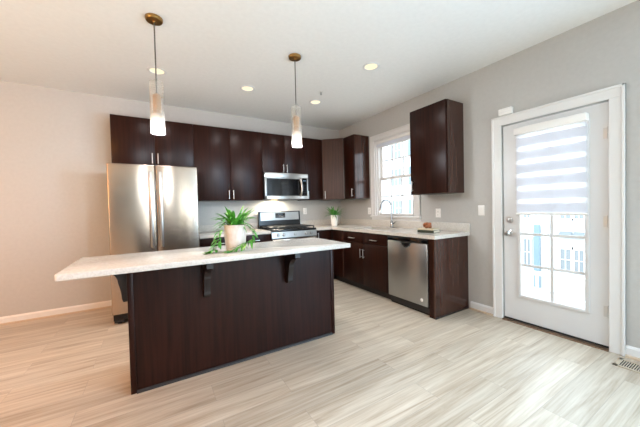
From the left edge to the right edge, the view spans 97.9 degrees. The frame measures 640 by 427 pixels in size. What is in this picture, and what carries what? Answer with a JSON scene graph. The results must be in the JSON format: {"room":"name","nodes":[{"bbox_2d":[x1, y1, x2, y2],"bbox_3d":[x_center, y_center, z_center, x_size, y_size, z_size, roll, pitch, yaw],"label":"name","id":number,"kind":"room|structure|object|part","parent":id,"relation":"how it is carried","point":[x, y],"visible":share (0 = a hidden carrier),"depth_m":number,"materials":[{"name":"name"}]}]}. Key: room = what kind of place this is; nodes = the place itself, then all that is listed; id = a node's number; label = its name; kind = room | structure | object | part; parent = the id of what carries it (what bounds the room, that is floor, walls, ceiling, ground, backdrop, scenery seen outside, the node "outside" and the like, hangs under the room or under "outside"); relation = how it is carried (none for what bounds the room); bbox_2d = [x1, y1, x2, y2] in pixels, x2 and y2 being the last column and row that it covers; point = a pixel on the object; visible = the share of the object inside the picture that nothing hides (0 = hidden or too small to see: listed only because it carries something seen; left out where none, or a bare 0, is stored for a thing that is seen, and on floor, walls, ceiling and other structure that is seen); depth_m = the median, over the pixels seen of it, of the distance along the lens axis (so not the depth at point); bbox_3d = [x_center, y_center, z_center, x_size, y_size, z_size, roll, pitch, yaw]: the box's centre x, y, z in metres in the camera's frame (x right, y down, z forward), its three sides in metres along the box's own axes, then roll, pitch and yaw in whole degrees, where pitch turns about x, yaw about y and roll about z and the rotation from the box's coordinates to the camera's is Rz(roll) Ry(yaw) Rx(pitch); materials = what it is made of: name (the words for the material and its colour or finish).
{"room":"kitchen","nodes":[
{"label":"kitchen","id":0,"kind":"room"},
{"bbox_2d":[0,81,340,316],"bbox_3d":[-2.457,-0.162,3.920,6.880,2.760,0.140,-2,1,-31],"label":"wall","id":1,"kind":"structure","parent":0,"point":[55,144],"depth_m":3.42,"materials":[{"name":"paint"}]},
{"bbox_2d":[0,300,111,323],"bbox_3d":[-3.956,1.230,2.944,2.940,0.090,0.015,-2,1,-31],"label":"baseboard","id":2,"kind":"structure","parent":1,"relation":"attached to","point":[18,317],"depth_m":3.38,"materials":[{"name":"white paint"}]},
{"bbox_2d":[0,306,111,325],"bbox_3d":[-3.948,1.265,2.932,2.940,0.020,0.015,-2,1,-31],"label":"trim","id":3,"kind":"structure","parent":1,"relation":"attached to","point":[13,322],"depth_m":3.37,"materials":[{"name":"beige wood"}]},
{"bbox_2d":[110,114,193,166],"bbox_3d":[-2.230,-0.930,3.757,0.924,0.597,0.362,-2,1,-31],"label":"upper cabinet","id":4,"kind":"object","parent":1,"relation":"attached to","point":[132,139],"visible":0.93,"depth_m":3.60,"materials":[{"name":"black wood"}]},
{"bbox_3d":[-2.358,-0.922,3.520,0.459,0.594,0.019,-2,1,-31],"label":"door","id":5,"kind":"part","parent":4,"relation":"part of","materials":[{"name":"brown wood"}]},
{"bbox_3d":[-1.961,-0.937,3.758,0.459,0.594,0.019,-2,1,-31],"label":"door","id":6,"kind":"part","parent":4,"relation":"part of","materials":[{"name":"brown wood"}]},
{"bbox_2d":[192,124,262,200],"bbox_3d":[-1.404,-0.726,4.252,0.985,1.065,0.362,-2,1,-31],"label":"upper cabinet","id":7,"kind":"object","parent":1,"relation":"attached to","point":[228,162],"visible":0.91,"depth_m":4.11,"materials":[{"name":"black wood"}]},
{"bbox_3d":[-1.545,-0.718,4.008,0.490,1.062,0.019,-2,1,-31],"label":"door","id":8,"kind":"part","parent":7,"relation":"part of","materials":[{"name":"brown wood"}]},
{"bbox_3d":[-1.121,-0.733,4.261,0.490,1.062,0.019,-2,1,-31],"label":"door","id":9,"kind":"part","parent":7,"relation":"part of","materials":[{"name":"brown wood"}]},
{"bbox_2d":[199,223,257,231],"bbox_3d":[-1.471,0.219,4.417,0.982,0.102,0.021,-2,1,-31],"label":"countertop","id":10,"kind":"structure","parent":1,"relation":"attached to","point":[202,228],"depth_m":4.30,"materials":[{"name":"white stone"}]},
{"bbox_2d":[261,133,304,173],"bbox_3d":[-0.658,-0.971,4.696,0.760,0.629,0.362,-2,1,-31],"label":"upper cabinet","id":11,"kind":"object","parent":1,"relation":"attached to","point":[278,153],"visible":0.87,"depth_m":4.54,"materials":[{"name":"black wood"}]},
{"bbox_3d":[-0.751,-0.965,4.480,0.377,0.626,0.019,-2,1,-31],"label":"door","id":12,"kind":"part","parent":11,"relation":"part of","materials":[{"name":"brown wood"}]},
{"bbox_2d":[262,172,307,199],"bbox_3d":[-0.617,-0.440,4.659,0.762,0.426,0.471,-2,1,-31],"label":"microwave","id":13,"kind":"object","parent":11,"relation":"attached to","point":[276,186],"visible":1,"depth_m":4.50,"materials":[{"name":"silver metal"}]},
{"bbox_3d":[-0.578,-0.404,4.494,0.657,0.345,0.028,-2,1,-31],"label":"door frame","id":14,"kind":"part","parent":13,"relation":"part of","materials":[{"name":"silver metal"}]},
{"bbox_3d":[-0.567,-0.426,4.503,0.627,0.290,0.024,-2,1,-31],"label":"door glass","id":15,"kind":"part","parent":13,"relation":"part of","materials":[{"name":"black glass"}]},
{"bbox_3d":[-0.538,-0.616,4.516,0.762,0.071,0.028,-2,1,-31],"label":"vent panel","id":16,"kind":"part","parent":13,"relation":"part of","materials":[{"name":"silver metal"}]},
{"bbox_3d":[-0.310,-0.430,4.613,0.042,0.303,0.076,-2,1,-31],"label":"handle","id":17,"kind":"part","parent":13,"relation":"part of","materials":[{"name":"silver metal"}]},
{"bbox_3d":[-0.261,-0.441,4.684,0.082,0.290,0.026,-2,1,-31],"label":"control panel","id":18,"kind":"part","parent":13,"relation":"part of","materials":[{"name":"black glass"}]},
{"bbox_3d":[-0.251,-0.416,4.689,0.103,0.345,0.028,-2,1,-31],"label":"trim","id":19,"kind":"part","parent":13,"relation":"part of","materials":[{"name":"silver metal"}]},
{"bbox_3d":[-0.424,-0.977,4.676,0.377,0.626,0.019,-2,1,-31],"label":"door","id":20,"kind":"part","parent":11,"relation":"part of","materials":[{"name":"brown wood"}]},
{"bbox_2d":[298,138,322,200],"bbox_3d":[-0.180,-0.770,4.983,0.339,1.065,0.362,-2,1,-31],"label":"upper cabinet","id":21,"kind":"object","parent":1,"relation":"attached to","point":[313,147],"visible":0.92,"depth_m":4.86,"materials":[{"name":"black wood"}]},
{"bbox_2d":[321,138,352,199],"bbox_3d":[0.289,-0.784,5.125,0.610,1.065,0.598,-2,1,-31],"label":"upper cabinet","id":22,"kind":"object","parent":1,"relation":"attached to","point":[333,176],"visible":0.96,"depth_m":4.89,"materials":[{"name":"black wood"}]},
{"bbox_3d":[0.232,-0.779,4.898,0.366,1.062,0.019,-1,1,13],"label":"door","id":23,"kind":"part","parent":22,"relation":"part of","materials":[{"name":"brown wood"}]},
{"bbox_2d":[0,0,636,129],"bbox_3d":[-0.250,-1.575,0.139,6.880,0.120,8.880,-2,1,-31],"label":"ceiling","id":24,"kind":"structure","parent":0,"point":[207,50],"depth_m":2.60,"materials":[{"name":"paint"}]},
{"bbox_2d":[145,13,164,134],"bbox_3d":[-1.293,-1.083,2.198,0.124,0.900,0.124,-2,1,-31],"label":"pendant light","id":25,"kind":"object","parent":24,"relation":"hanging from","point":[157,128],"visible":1,"depth_m":2.18,"materials":[{"name":"white glass"}]},
{"bbox_3d":[-1.296,-1.216,2.195,0.010,0.565,0.010,-2,1,-31],"label":"stem","id":26,"kind":"part","parent":25,"relation":"part of","materials":[{"name":"silver metal"}]},
{"bbox_3d":[-1.287,-0.834,2.203,0.100,0.400,0.100,-2,1,-31],"label":"lamp shade","id":27,"kind":"part","parent":25,"relation":"part of","materials":[{"name":"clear glass"}]},
{"bbox_2d":[147,67,166,74],"bbox_3d":[-1.760,-1.535,3.009,0.184,0.009,0.184,-2,1,-31],"label":"recessed light","id":28,"kind":"object","parent":24,"relation":"in","point":[160,71],"visible":0.86,"depth_m":3.00,"materials":[{"name":"white paint"}]},
{"bbox_2d":[240,85,254,91],"bbox_3d":[-0.910,-1.566,3.498,0.184,0.009,0.184,-2,1,-31],"label":"recessed light","id":29,"kind":"object","parent":24,"relation":"in","point":[247,88],"visible":1,"depth_m":3.49,"materials":[{"name":"white paint"}]},
{"bbox_2d":[289,53,301,147],"bbox_3d":[-0.242,-1.121,2.796,0.124,0.900,0.124,-2,1,-31],"label":"pendant light","id":30,"kind":"object","parent":24,"relation":"hanging from","point":[296,143],"visible":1,"depth_m":2.78,"materials":[{"name":"white glass"}]},
{"bbox_3d":[-0.245,-1.254,2.793,0.010,0.565,0.010,-2,1,-31],"label":"stem","id":31,"kind":"part","parent":30,"relation":"part of","materials":[{"name":"silver metal"}]},
{"bbox_3d":[-0.236,-0.871,2.801,0.100,0.400,0.100,-2,1,-31],"label":"lamp shade","id":32,"kind":"part","parent":30,"relation":"part of","materials":[{"name":"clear glass"}]},
{"bbox_2d":[309,99,321,104],"bbox_3d":[-0.064,-1.596,3.998,0.184,0.009,0.184,-2,1,-31],"label":"recessed light","id":33,"kind":"object","parent":24,"relation":"in","point":[315,101],"visible":1,"depth_m":3.98,"materials":[{"name":"white paint"}]},
{"bbox_2d":[362,62,379,70],"bbox_3d":[0.553,-1.590,3.021,0.184,0.009,0.184,-2,1,-31],"label":"recessed light","id":34,"kind":"object","parent":24,"relation":"in","point":[370,66],"visible":1,"depth_m":3.02,"materials":[{"name":"white paint"}]},
{"bbox_2d":[0,279,639,426],"bbox_3d":[-0.182,1.303,0.199,6.880,0.120,8.880,-2,1,-31],"label":"floor","id":35,"kind":"structure","parent":0,"point":[385,362],"depth_m":2.02,"materials":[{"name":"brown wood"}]},
{"bbox_2d":[106,163,199,323],"bbox_3d":[-2.072,0.327,3.548,0.906,1.780,0.820,-2,1,-31],"label":"refrigerator","id":36,"kind":"object","parent":35,"relation":"on","point":[151,208],"visible":0.57,"depth_m":3.19,"materials":[{"name":"grey metal"}]},
{"bbox_3d":[-1.897,0.795,3.283,0.906,0.618,0.060,-2,1,-31],"label":"freezer drawer","id":37,"kind":"part","parent":36,"relation":"part of","materials":[{"name":"silver metal"}]},
{"bbox_3d":[-2.112,-0.034,3.149,0.450,1.040,0.060,-2,1,-31],"label":"door","id":38,"kind":"part","parent":36,"relation":"part of","materials":[{"name":"silver metal"}]},
{"bbox_3d":[-1.927,-0.044,3.190,0.032,0.870,0.062,-2,1,-31],"label":"handle","id":39,"kind":"part","parent":36,"relation":"part of","materials":[{"name":"silver metal"}]},
{"bbox_3d":[-1.845,-0.047,3.240,0.032,0.870,0.062,-2,1,-31],"label":"handle","id":40,"kind":"part","parent":36,"relation":"part of","materials":[{"name":"silver metal"}]},
{"bbox_3d":[-1.721,-0.048,3.383,0.450,1.040,0.060,-2,1,-31],"label":"door","id":41,"kind":"part","parent":36,"relation":"part of","materials":[{"name":"silver metal"}]},
{"bbox_2d":[114,249,334,394],"bbox_3d":[-0.678,0.771,2.334,1.819,0.878,0.559,-2,1,-31],"label":"kitchen island","id":42,"kind":"object","parent":35,"relation":"on","point":[186,322],"visible":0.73,"depth_m":2.20,"materials":[{"name":"brown wood"}]},
{"bbox_3d":[-1.288,0.794,1.908,0.034,0.878,0.038,-2,1,-31],"label":"corner trim","id":43,"kind":"part","parent":42,"relation":"part of","materials":[{"name":"brown wood"}]},
{"bbox_2d":[54,238,350,281],"bbox_3d":[-0.738,0.313,2.270,1.974,0.036,0.662,-2,1,-31],"label":"island countertop","id":44,"kind":"structure","parent":42,"relation":"on","point":[97,266],"depth_m":1.97,"materials":[{"name":"white stone"}]},
{"bbox_2d":[204,205,257,253],"bbox_3d":[-0.702,0.112,2.251,0.411,0.364,0.399,-2,1,-7],"label":"spider plant","id":45,"kind":"object","parent":44,"relation":"on","point":[235,231],"visible":1,"depth_m":2.19,"materials":[{"name":"green plant"}]},
{"bbox_3d":[-0.687,0.192,2.266,0.178,0.203,0.178,-2,1,-31],"label":"pot","id":46,"kind":"part","parent":45,"relation":"part of","materials":[{"name":"ceramic"}]},
{"bbox_3d":[-0.567,1.198,2.319,1.601,0.020,0.016,-2,1,-31],"label":"shoe moulding","id":47,"kind":"part","parent":42,"relation":"part of","materials":[{"name":"black wood"}]},
{"bbox_3d":[0.115,0.743,2.746,0.034,0.878,0.038,-2,1,-31],"label":"corner trim","id":48,"kind":"part","parent":42,"relation":"part of","materials":[{"name":"brown wood"}]},
{"bbox_2d":[199,234,269,246],"bbox_3d":[-1.296,0.749,4.157,0.978,0.874,0.652,-2,1,-31],"label":"base cabinet","id":49,"kind":"object","parent":35,"relation":"on","point":[206,242],"visible":0.16,"depth_m":3.81,"materials":[{"name":"black wood"}]},
{"bbox_3d":[-1.370,0.405,3.781,0.485,0.142,0.019,-2,1,-31],"label":"drawer","id":50,"kind":"part","parent":49,"relation":"part of","materials":[{"name":"brown wood"}]},
{"bbox_2d":[199,223,270,238],"bbox_3d":[-1.310,0.241,4.148,0.982,0.142,0.649,-2,1,-31],"label":"countertop","id":51,"kind":"structure","parent":49,"relation":"on","point":[205,231],"depth_m":4.21,"materials":[{"name":"white stone"}]},
{"bbox_3d":[-0.950,0.389,4.032,0.485,0.142,0.019,-2,1,-31],"label":"drawer","id":52,"kind":"part","parent":49,"relation":"part of","materials":[{"name":"brown wood"}]},
{"bbox_2d":[258,211,316,240],"bbox_3d":[-0.523,0.561,4.562,0.766,1.195,0.702,-2,1,-31],"label":"gas range","id":53,"kind":"object","parent":35,"relation":"on","point":[283,225],"visible":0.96,"depth_m":4.57,"materials":[{"name":"silver metal"}]},
{"bbox_3d":[-0.685,0.044,4.803,0.702,0.137,0.013,-2,1,-31],"label":"steel panel","id":54,"kind":"part","parent":53,"relation":"part of","materials":[{"name":"silver metal"}]},
{"bbox_2d":[260,227,315,232],"bbox_3d":[-0.532,0.253,4.558,0.766,0.032,0.565,-2,1,-31],"label":"cooktop","id":55,"kind":"object","parent":53,"relation":"in","point":[282,229],"depth_m":4.34,"materials":[{"name":"silver metal"}]},
{"bbox_3d":[-0.388,0.321,4.322,0.762,0.099,0.038,-2,1,-31],"label":"control panel","id":56,"kind":"part","parent":53,"relation":"part of","materials":[{"name":"silver metal"}]},
{"bbox_2d":[272,236,316,240],"bbox_3d":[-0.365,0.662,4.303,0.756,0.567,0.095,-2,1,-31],"label":"oven","id":57,"kind":"object","parent":53,"relation":"in","point":[288,237],"depth_m":4.27,"materials":[{"name":"silver metal"}]},
{"bbox_2d":[316,229,346,282],"bbox_3d":[0.259,0.696,4.939,0.944,0.874,0.903,-2,1,-31],"label":"base cabinet","id":58,"kind":"object","parent":35,"relation":"on","point":[335,235],"visible":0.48,"depth_m":4.61,"materials":[{"name":"black wood"}]},
{"bbox_3d":[0.064,0.660,4.640,0.302,0.757,0.019,-2,1,-31],"label":"door","id":59,"kind":"part","parent":58,"relation":"part of","materials":[{"name":"brown wood"}]},
{"bbox_3d":[0.298,0.655,4.604,0.019,0.757,0.283,-2,1,-31],"label":"filler panel","id":60,"kind":"part","parent":58,"relation":"part of","materials":[{"name":"brown wood"}]},
{"bbox_2d":[300,219,469,239],"bbox_3d":[0.691,0.193,4.183,0.947,0.142,2.641,-2,1,-31],"label":"countertop","id":61,"kind":"structure","parent":58,"relation":"on","point":[401,228],"depth_m":3.98,"materials":[{"name":"white stone"}]},
{"bbox_2d":[325,206,343,225],"bbox_3d":[0.253,0.035,4.976,0.472,0.365,0.440,-1,1,16],"label":"potted leafy plant","id":62,"kind":"object","parent":61,"relation":"on","point":[334,217],"visible":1,"depth_m":4.92,"materials":[{"name":"green plant"}]},
{"bbox_2d":[379,199,396,227],"bbox_3d":[1.010,0.001,4.206,0.263,0.431,0.123,-1,1,-5],"label":"kitchen faucet","id":63,"kind":"object","parent":61,"relation":"on","point":[380,209],"visible":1,"depth_m":4.22,"materials":[{"name":"silver metal"}]},
{"bbox_3d":[0.999,-0.044,4.202,0.220,0.341,0.025,-2,1,-27],"label":"spout","id":64,"kind":"part","parent":63,"relation":"part of","materials":[{"name":"silver metal"}]},
{"bbox_2d":[417,230,438,232],"bbox_3d":[1.307,0.211,3.352,0.156,0.030,0.205,-2,2,-40],"label":"book","id":65,"kind":"object","parent":61,"relation":"on","point":[421,231],"visible":0.9,"depth_m":3.29,"materials":[{"name":"grey paper"}]},
{"bbox_2d":[418,228,439,230],"bbox_3d":[1.307,0.187,3.357,0.151,0.018,0.200,-2,2,-37],"label":"book","id":66,"kind":"object","parent":65,"relation":"on","point":[432,229],"visible":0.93,"depth_m":3.31,"materials":[{"name":"beige paper"}]},
{"bbox_2d":[423,222,431,227],"bbox_3d":[1.293,0.142,3.344,0.102,0.071,0.104,-2,1,-31],"label":"knot","id":67,"kind":"object","parent":66,"relation":"on","point":[425,225],"visible":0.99,"depth_m":3.31,"materials":[{"name":"orange wood"}]},
{"bbox_2d":[342,231,390,299],"bbox_3d":[0.875,0.697,4.192,0.652,0.874,1.008,-2,1,-31],"label":"base cabinet","id":68,"kind":"object","parent":35,"relation":"on","point":[365,263],"visible":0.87,"depth_m":3.97,"materials":[{"name":"black wood"}]},
{"bbox_3d":[0.501,0.353,4.247,0.019,0.147,0.476,-2,1,-31],"label":"drawer","id":69,"kind":"part","parent":68,"relation":"part of","materials":[{"name":"brown wood"}]},
{"bbox_3d":[0.510,0.735,4.255,0.019,0.603,0.476,-2,1,-31],"label":"door","id":70,"kind":"part","parent":68,"relation":"part of","materials":[{"name":"brown wood"}]},
{"bbox_3d":[0.751,0.356,3.828,0.019,0.147,0.491,-2,1,-31],"label":"drawer","id":71,"kind":"part","parent":68,"relation":"part of","materials":[{"name":"brown wood"}]},
{"bbox_3d":[0.760,0.738,3.836,0.019,0.603,0.491,-2,1,-31],"label":"door","id":72,"kind":"part","parent":68,"relation":"part of","materials":[{"name":"brown wood"}]},
{"bbox_2d":[388,235,429,315],"bbox_3d":[1.278,0.707,3.482,0.592,0.864,0.610,-2,1,-31],"label":"dishwasher","id":73,"kind":"object","parent":35,"relation":"on","point":[408,257],"visible":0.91,"depth_m":3.30,"materials":[{"name":"silver metal"}]},
{"bbox_3d":[1.093,1.096,3.374,0.015,0.100,0.610,-2,1,-31],"label":"kick plate","id":74,"kind":"part","parent":73,"relation":"part of","materials":[{"name":"black metal"}]},
{"bbox_2d":[428,236,468,319],"bbox_3d":[1.488,0.704,3.196,0.623,0.873,0.084,-2,1,-31],"label":"cabinet end panel","id":75,"kind":"object","parent":35,"relation":"on","point":[448,257],"visible":0.94,"depth_m":3.13,"materials":[{"name":"brown wood"}]},
{"bbox_3d":[1.510,1.129,3.170,0.608,0.022,0.010,-2,1,-31],"label":"shoe moulding","id":76,"kind":"part","parent":75,"relation":"part of","materials":[{"name":"black wood"}]},
{"bbox_2d":[612,357,639,373],"bbox_3d":[2.370,1.141,2.023,0.170,0.006,0.315,-2,1,-31],"label":"floor vent","id":77,"kind":"object","parent":35,"relation":"in","point":[620,362],"visible":1,"depth_m":2.10,"materials":[{"name":"beige metal"}]},
{"bbox_2d":[339,0,639,348],"bbox_3d":[2.712,-0.240,1.836,0.140,2.760,8.740,-2,1,-31],"label":"wall","id":78,"kind":"structure","parent":0,"point":[602,52],"depth_m":2.76,"materials":[{"name":"paint"}]},
{"bbox_2d":[344,134,369,198],"bbox_3d":[0.620,-0.785,4.813,0.362,1.065,0.279,-2,1,-31],"label":"upper cabinet","id":79,"kind":"object","parent":78,"relation":"attached to","point":[356,147],"visible":1,"depth_m":4.71,"materials":[{"name":"black wood"}]},
{"bbox_3d":[0.501,-0.782,4.744,0.019,1.062,0.271,-2,1,-31],"label":"door","id":80,"kind":"part","parent":79,"relation":"part of","materials":[{"name":"brown wood"}]},
{"bbox_3d":[0.711,-0.786,4.714,0.308,1.065,0.016,-2,1,-31],"label":"panel","id":81,"kind":"part","parent":79,"relation":"part of","materials":[{"name":"brown wood"}]},
{"bbox_2d":[300,219,469,231],"bbox_3d":[0.691,0.173,4.183,0.947,0.102,2.641,-2,1,-31],"label":"backsplash","id":82,"kind":"structure","parent":78,"relation":"attached to","point":[464,227],"depth_m":4.24,"materials":[{"name":"white stone"}]},
{"bbox_2d":[370,123,420,220],"bbox_3d":[1.179,-0.592,4.337,0.185,1.400,1.020,-2,1,-31],"label":"window","id":83,"kind":"structure","parent":78,"relation":"in","point":[377,160],"depth_m":4.55,"materials":[{"name":"white paint"}]},
{"bbox_2d":[376,132,409,148],"bbox_3d":[1.145,-1.128,4.312,0.040,0.107,0.776,-2,1,-31],"label":"window blind","id":84,"kind":"object","parent":83,"relation":"attached to","point":[403,137],"visible":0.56,"depth_m":4.30,"materials":[{"name":"white plastic"}]},
{"bbox_3d":[1.147,-1.082,4.314,0.034,0.015,0.772,-2,1,-31],"label":"rail","id":85,"kind":"part","parent":84,"relation":"part of","materials":[{"name":"white plastic"}]},
{"bbox_3d":[1.220,-0.866,4.359,0.035,0.635,0.730,-2,1,-31],"label":"sash","id":86,"kind":"part","parent":83,"relation":"part of","materials":[{"name":"white paint"}]},
{"bbox_3d":[1.161,0.074,4.330,0.105,0.070,1.020,-2,1,-31],"label":"sill","id":87,"kind":"part","parent":83,"relation":"part of","materials":[{"name":"white paint"}]},
{"bbox_3d":[1.200,-0.275,4.351,0.035,0.625,0.730,-2,1,-31],"label":"sash","id":88,"kind":"part","parent":83,"relation":"part of","materials":[{"name":"white paint"}]},
{"bbox_2d":[410,99,463,194],"bbox_3d":[1.428,-0.776,3.462,0.362,1.065,0.523,-2,1,-31],"label":"upper cabinet","id":89,"kind":"object","parent":78,"relation":"attached to","point":[436,129],"visible":1,"depth_m":3.30,"materials":[{"name":"black wood"}]},
{"bbox_3d":[1.581,-0.775,3.258,0.308,1.065,0.016,-2,1,-31],"label":"panel","id":90,"kind":"part","parent":89,"relation":"part of","materials":[{"name":"brown wood"}]},
{"bbox_2d":[436,209,440,216],"bbox_3d":[1.548,-0.006,3.654,0.008,0.116,0.072,-2,1,-31],"label":"wall outlet","id":91,"kind":"object","parent":78,"relation":"attached to","point":[438,211],"visible":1,"depth_m":3.65,"materials":[{"name":"white plastic"}]},
{"bbox_2d":[470,301,492,313],"bbox_3d":[1.857,1.087,3.197,0.015,0.090,0.262,-2,1,-31],"label":"baseboard","id":92,"kind":"structure","parent":78,"relation":"attached to","point":[475,305],"depth_m":3.19,"materials":[{"name":"white paint"}]},
{"bbox_2d":[478,205,484,214],"bbox_3d":[1.833,-0.036,3.171,0.011,0.116,0.072,-2,1,-31],"label":"light switch","id":93,"kind":"object","parent":78,"relation":"attached to","point":[481,208],"visible":1,"depth_m":3.17,"materials":[{"name":"white plastic"}]},
{"bbox_2d":[470,307,492,315],"bbox_3d":[1.845,1.122,3.190,0.015,0.020,0.262,-2,1,-31],"label":"trim","id":94,"kind":"structure","parent":78,"relation":"attached to","point":[474,309],"depth_m":3.18,"materials":[{"name":"beige wood"}]},
{"bbox_2d":[498,106,512,116],"bbox_3d":[1.935,-1.062,2.904,0.046,0.070,0.130,-2,1,-31],"label":"sensor","id":95,"kind":"object","parent":78,"relation":"attached to","point":[509,110],"visible":1,"depth_m":2.89,"materials":[{"name":"white plastic"}]},
{"bbox_2d":[502,317,608,351],"bbox_3d":[2.234,1.126,2.684,0.175,0.016,0.812,-2,1,-31],"label":"threshold","id":96,"kind":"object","parent":78,"relation":"attached to","point":[503,318],"depth_m":2.58,"materials":[{"name":"brown metal"}]},
{"bbox_2d":[503,102,608,347],"bbox_3d":[2.166,0.102,2.632,0.122,2.036,0.810,-2,1,-31],"label":"door","id":97,"kind":"structure","parent":78,"relation":"in","point":[590,324],"depth_m":2.47,"materials":[{"name":"white paint"}]},
{"bbox_3d":[1.970,0.204,2.920,0.074,0.066,0.066,-2,1,-31],"label":"knob","id":98,"kind":"part","parent":97,"relation":"part of","materials":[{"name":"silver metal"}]},
{"bbox_2d":[514,112,588,214],"bbox_3d":[2.135,-0.422,2.607,0.069,0.873,0.558,-2,1,-31],"label":"window blind","id":99,"kind":"object","parent":97,"relation":"attached to","point":[551,167],"visible":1,"depth_m":2.57,"materials":[{"name":"white fabric"}]},
{"bbox_3d":[2.150,0.003,2.619,0.022,0.022,0.542,-2,1,-31],"label":"rail","id":100,"kind":"part","parent":99,"relation":"part of","materials":[{"name":"white plastic"}]},
{"bbox_3d":[2.193,0.025,2.643,0.060,1.684,0.554,-2,1,-31],"label":"glazing frame","id":101,"kind":"part","parent":97,"relation":"part of","materials":[{"name":"white paint"}]},
{"bbox_2d":[491,83,625,356],"bbox_3d":[2.212,0.054,2.663,0.168,2.159,1.002,-2,1,-31],"label":"trim","id":102,"kind":"structure","parent":78,"relation":"attached to","point":[615,95],"depth_m":2.26,"materials":[{"name":"white paint"}]},
{"bbox_2d":[625,354,639,361],"bbox_3d":[3.631,1.143,0.201,0.015,0.020,4.693,-2,1,-31],"label":"trim","id":103,"kind":"structure","parent":78,"relation":"attached to","point":[626,355],"depth_m":2.18,"materials":[{"name":"beige wood"}]},
{"bbox_2d":[626,345,639,357],"bbox_3d":[3.643,1.107,0.207,0.015,0.090,4.693,-2,1,-31],"label":"baseboard","id":104,"kind":"structure","parent":78,"relation":"attached to","point":[633,351],"depth_m":2.19,"materials":[{"name":"white paint"}]},
{"label":"outside","id":105,"kind":"structure","parent":0,"visible":0},
{"bbox_2d":[524,289,584,307],"bbox_3d":[2.949,1.226,2.943,1.309,0.170,3.300,-2,1,-31],"label":"deck","id":106,"kind":"object","parent":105,"point":[526,292],"depth_m":3.68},
{"bbox_2d":[523,269,584,300],"bbox_3d":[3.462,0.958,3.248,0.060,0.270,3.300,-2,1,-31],"label":"deck railing","id":107,"kind":"object","parent":106,"relation":"on","point":[537,274],"visible":0.38,"depth_m":3.72,"materials":[{"name":"white paint"}]},
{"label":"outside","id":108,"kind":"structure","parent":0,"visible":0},
{"bbox_2d":[524,288,584,301],"bbox_3d":[12.249,4.769,30.133,44.800,0.300,90.000,-2,1,-31],"label":"terrain","id":109,"kind":"structure","parent":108,"point":[524,288],"depth_m":16.34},
{"bbox_2d":[384,140,584,295],"bbox_3d":[9.309,-1.726,30.661,6.900,12.800,58.000,-2,1,-31],"label":"house","id":110,"kind":"structure","parent":109,"relation":"on","point":[569,253],"depth_m":17.83,"materials":[{"name":"white"}]},
{"bbox_3d":[7.780,-6.282,27.852,0.020,1.500,0.900,-2,1,-31],"label":"pane","id":111,"kind":"part","parent":110,"relation":"part of","materials":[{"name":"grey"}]},
{"bbox_3d":[7.843,-3.634,27.908,0.020,1.600,0.900,-2,1,-31],"label":"pane","id":112,"kind":"part","parent":110,"relation":"part of","materials":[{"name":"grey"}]},
{"bbox_3d":[7.916,-0.535,27.973,0.020,1.500,0.900,-2,1,-31],"label":"pane","id":113,"kind":"part","parent":110,"relation":"part of","materials":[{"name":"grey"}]},
{"bbox_2d":[408,140,409,154],"bbox_3d":[8.525,-6.273,26.585,0.060,1.600,0.320,-2,1,-31],"label":"shutter","id":114,"kind":"object","parent":110,"relation":"hanging from","point":[408,140],"depth_m":26.59,"materials":[{"name":"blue paint"}]},
{"bbox_2d":[408,166,410,184],"bbox_3d":[8.588,-3.625,26.641,0.060,1.700,0.320,-2,1,-31],"label":"shutter","id":115,"kind":"object","parent":110,"relation":"hanging from","point":[409,167],"depth_m":26.65,"materials":[{"name":"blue paint"}]},
{"bbox_2d":[409,200,411,212],"bbox_3d":[8.661,-0.526,26.706,0.060,1.600,0.320,-2,1,-31],"label":"shutter","id":116,"kind":"object","parent":110,"relation":"hanging from","point":[410,201],"depth_m":26.65,"materials":[{"name":"blue paint"}]},
{"bbox_3d":[13.721,2.530,18.439,0.020,1.700,0.360,-2,1,-31],"label":"pane","id":117,"kind":"part","parent":110,"relation":"part of","materials":[{"name":"grey"}]},
{"bbox_3d":[13.991,2.759,17.962,0.080,4.050,0.340,-2,1,-31],"label":"bay panel","id":118,"kind":"part","parent":110,"relation":"part of","materials":[{"name":"blue paint"}]},
{"bbox_3d":[14.676,-0.457,16.659,0.020,1.500,0.500,-2,1,-31],"label":"pane","id":119,"kind":"part","parent":110,"relation":"part of","materials":[{"name":"grey"}]},
{"bbox_3d":[14.752,2.767,16.727,0.020,1.250,0.500,-2,1,-31],"label":"pane","id":120,"kind":"part","parent":110,"relation":"part of","materials":[{"name":"grey"}]},
{"bbox_3d":[14.994,-0.453,16.127,0.020,1.500,0.420,-2,1,-31],"label":"pane","id":121,"kind":"part","parent":110,"relation":"part of","materials":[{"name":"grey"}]},
{"bbox_3d":[15.070,2.770,16.195,0.020,1.250,0.420,-2,1,-31],"label":"pane","id":122,"kind":"part","parent":110,"relation":"part of","materials":[{"name":"grey"}]}
]}

